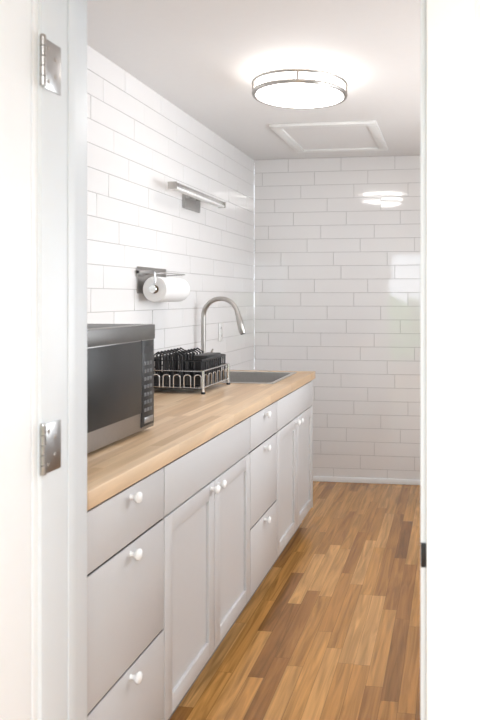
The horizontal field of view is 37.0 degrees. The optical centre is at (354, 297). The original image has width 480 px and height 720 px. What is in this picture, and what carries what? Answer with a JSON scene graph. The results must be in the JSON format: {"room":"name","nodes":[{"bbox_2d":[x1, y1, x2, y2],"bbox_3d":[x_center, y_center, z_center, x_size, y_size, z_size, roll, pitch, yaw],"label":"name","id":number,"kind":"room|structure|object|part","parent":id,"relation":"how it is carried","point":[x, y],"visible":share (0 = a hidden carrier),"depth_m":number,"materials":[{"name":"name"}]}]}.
{"room":"hallway outside kitchen","nodes":[
{"label":"hallway outside kitchen","id":0,"kind":"room"},
{"bbox_2d":[87,45,253,373],"bbox_3d":[-1.082,0.163,3.517,0.103,2.440,3.735,0,0,8],"label":"wall","id":1,"kind":"structure","parent":0,"point":[139,142],"depth_m":3.68,"materials":[{"name":"tile"}]},
{"bbox_2d":[136,266,189,301],"bbox_3d":[-0.955,-0.067,3.527,0.146,0.172,0.368,0,0,8],"label":"paper towel holder","id":2,"kind":"object","parent":1,"relation":"attached to","point":[154,283],"visible":1,"depth_m":3.41,"materials":[{"name":"paper"}]},
{"bbox_2d":[168,181,225,212],"bbox_3d":[-0.909,-0.562,3.925,0.126,0.110,0.772,0,0,8],"label":"light","id":3,"kind":"object","parent":1,"relation":"attached to","point":[191,198],"visible":1,"depth_m":3.95,"materials":[{"name":"metal"}]},
{"bbox_2d":[218,323,222,340],"bbox_3d":[-0.877,0.223,4.574,0.007,0.120,0.075,0,0,8],"label":"wall outlet","id":4,"kind":"object","parent":1,"relation":"attached to","point":[220,325],"visible":1,"depth_m":4.56,"materials":[{"name":"white plastic"}]},
{"bbox_2d":[87,0,419,159],"bbox_3d":[0.161,-1.083,1.149,4.600,0.050,8.320,0,0,8],"label":"ceiling","id":5,"kind":"structure","parent":0,"point":[204,57],"depth_m":3.06,"materials":[{"name":"paint"}]},
{"bbox_2d":[252,65,347,108],"bbox_3d":[-0.262,-0.998,3.329,0.454,0.118,0.454,0,0,8],"label":"ceiling light","id":6,"kind":"object","parent":5,"relation":"attached to","point":[292,86],"depth_m":3.21,"materials":[{"name":"white glass"}]},
{"bbox_2d":[269,120,387,152],"bbox_3d":[-0.144,-1.048,4.595,0.655,0.018,0.780,0,0,8],"label":"attic hatch","id":7,"kind":"object","parent":5,"relation":"attached to","point":[346,136],"visible":1,"depth_m":4.56,"materials":[{"name":"white plastic"}]},
{"bbox_2d":[170,481,419,719],"bbox_3d":[0.161,1.407,1.149,4.600,0.050,8.320,0,0,8],"label":"floor","id":8,"kind":"structure","parent":0,"point":[331,631],"depth_m":2.96,"materials":[{"name":"laminate"}]},
{"bbox_2d":[87,380,312,719],"bbox_3d":[-0.754,0.940,2.994,0.686,0.885,2.720,0,0,8],"label":"base cabinet","id":9,"kind":"object","parent":8,"relation":"on","point":[175,557],"visible":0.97,"depth_m":2.27,"materials":[{"name":"paint"}]},
{"bbox_3d":[-0.609,1.129,1.855,0.019,0.285,0.459,0,0,8],"label":"drawer","id":10,"kind":"part","parent":9,"relation":"part of","materials":[{"name":"paint"}]},
{"bbox_3d":[-0.609,0.819,1.855,0.019,0.323,0.459,0,0,8],"label":"drawer","id":11,"kind":"part","parent":9,"relation":"part of","materials":[{"name":"paint"}]},
{"bbox_3d":[-0.609,0.578,1.855,0.019,0.147,0.459,0,0,8],"label":"drawer","id":12,"kind":"part","parent":9,"relation":"part of","materials":[{"name":"paint"}]},
{"bbox_3d":[-0.582,1.010,1.864,0.032,0.031,0.031,0,0,8],"label":"knob","id":13,"kind":"part","parent":9,"relation":"part of","materials":[{"name":"ceramic"}]},
{"bbox_3d":[-0.582,0.682,1.864,0.032,0.031,0.031,0,0,8],"label":"knob","id":14,"kind":"part","parent":9,"relation":"part of","materials":[{"name":"ceramic"}]},
{"bbox_3d":[-0.582,0.530,1.864,0.032,0.031,0.031,0,0,8],"label":"knob","id":15,"kind":"part","parent":9,"relation":"part of","materials":[{"name":"ceramic"}]},
{"bbox_3d":[-0.546,0.965,2.306,0.019,0.614,0.439,0,0,8],"label":"cabinet door","id":16,"kind":"part","parent":9,"relation":"part of","materials":[{"name":"paint"}]},
{"bbox_2d":[87,370,314,510],"bbox_3d":[-0.765,0.474,3.006,0.663,0.044,2.760,0,0,8],"label":"countertop","id":17,"kind":"structure","parent":9,"relation":"on","point":[184,419],"depth_m":2.46,"materials":[{"name":"beige wood"}]},
{"bbox_2d":[87,324,154,453],"bbox_3d":[-0.961,0.271,2.162,0.474,0.363,0.575,0,0,8],"label":"microwave","id":18,"kind":"object","parent":17,"relation":"on","point":[120,357],"visible":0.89,"depth_m":2.16,"materials":[{"name":"metal"}]},
{"bbox_2d":[154,347,229,393],"bbox_3d":[-0.842,0.354,3.496,0.330,0.196,0.390,0,0,8],"label":"dish rack","id":19,"kind":"object","parent":17,"relation":"on","point":[181,369],"visible":0.86,"depth_m":3.40,"materials":[{"name":"black plastic"}]},
{"bbox_2d":[201,296,245,353],"bbox_3d":[-0.775,0.221,4.114,0.285,0.462,0.088,0,0,8],"label":"kitchen faucet","id":20,"kind":"object","parent":17,"relation":"on","point":[241,327],"visible":0.63,"depth_m":4.09,"materials":[{"name":"silver metal"}]},
{"bbox_2d":[221,371,296,383],"bbox_3d":[-0.622,0.546,3.980,0.470,0.196,0.550,0,0,8],"label":"sink","id":21,"kind":"object","parent":17,"relation":"in","point":[241,377],"visible":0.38,"depth_m":4.22,"materials":[{"name":"metal"}]},
{"bbox_3d":[-0.494,0.679,2.488,0.032,0.031,0.031,0,0,8],"label":"knob","id":22,"kind":"part","parent":9,"relation":"part of","materials":[{"name":"ceramic"}]},
{"bbox_3d":[-0.485,0.679,2.557,0.032,0.031,0.031,0,0,8],"label":"knob","id":23,"kind":"part","parent":9,"relation":"part of","materials":[{"name":"ceramic"}]},
{"bbox_3d":[-0.484,0.965,2.747,0.019,0.614,0.439,0,0,8],"label":"cabinet door","id":24,"kind":"part","parent":9,"relation":"part of","materials":[{"name":"paint"}]},
{"bbox_3d":[-0.421,0.819,3.192,0.019,0.323,0.449,0,0,8],"label":"drawer","id":25,"kind":"part","parent":9,"relation":"part of","materials":[{"name":"paint"}]},
{"bbox_3d":[-0.421,1.129,3.192,0.019,0.285,0.449,0,0,8],"label":"drawer","id":26,"kind":"part","parent":9,"relation":"part of","materials":[{"name":"paint"}]},
{"bbox_3d":[-0.421,0.578,3.192,0.019,0.147,0.449,0,0,8],"label":"drawer","id":27,"kind":"part","parent":9,"relation":"part of","materials":[{"name":"paint"}]},
{"bbox_3d":[-0.396,1.010,3.189,0.032,0.031,0.031,0,0,8],"label":"knob","id":28,"kind":"part","parent":9,"relation":"part of","materials":[{"name":"ceramic"}]},
{"bbox_3d":[-0.396,0.682,3.189,0.032,0.031,0.031,0,0,8],"label":"knob","id":29,"kind":"part","parent":9,"relation":"part of","materials":[{"name":"ceramic"}]},
{"bbox_3d":[-0.396,0.530,3.189,0.032,0.031,0.031,0,0,8],"label":"knob","id":30,"kind":"part","parent":9,"relation":"part of","materials":[{"name":"ceramic"}]},
{"bbox_3d":[-0.359,0.965,3.633,0.019,0.614,0.429,0,0,8],"label":"cabinet door","id":31,"kind":"part","parent":9,"relation":"part of","materials":[{"name":"paint"}]},
{"bbox_3d":[-0.299,0.965,4.064,0.019,0.614,0.429,0,0,8],"label":"cabinet door","id":32,"kind":"part","parent":9,"relation":"part of","materials":[{"name":"paint"}]},
{"bbox_2d":[254,155,419,479],"bbox_3d":[0.290,0.163,5.261,2.130,2.440,0.103,0,0,8],"label":"wall","id":33,"kind":"structure","parent":0,"point":[337,240],"depth_m":5.26,"materials":[{"name":"tile"}]},
{"bbox_2d":[313,476,419,484],"bbox_3d":[0.282,1.363,5.203,2.130,0.038,0.012,0,0,8],"label":"baseboard","id":34,"kind":"structure","parent":33,"relation":"attached to","point":[315,478],"depth_m":5.22,"materials":[{"name":"paint"}]},
{"bbox_2d":[475,0,479,719],"bbox_3d":[0.193,0.163,1.375,4.600,2.440,0.153,0,0,8],"label":"wall","id":35,"kind":"structure","parent":0,"point":[477,2],"depth_m":1.29,"materials":[{"name":"paint"}]},
{"bbox_2d":[0,0,30,719],"bbox_3d":[-0.797,0.357,1.042,0.049,2.030,0.745,0,0,22],"label":"door","id":36,"kind":"structure","parent":35,"relation":"in","point":[15,15],"depth_m":1.34,"materials":[{"name":"white paint"}]},
{"bbox_2d":[31,0,474,719],"bbox_3d":[-0.239,0.312,1.428,0.950,2.140,0.193,0,0,8],"label":"trim","id":37,"kind":"structure","parent":35,"relation":"attached to","point":[447,27],"depth_m":1.39,"materials":[{"name":"paint"}]}
]}

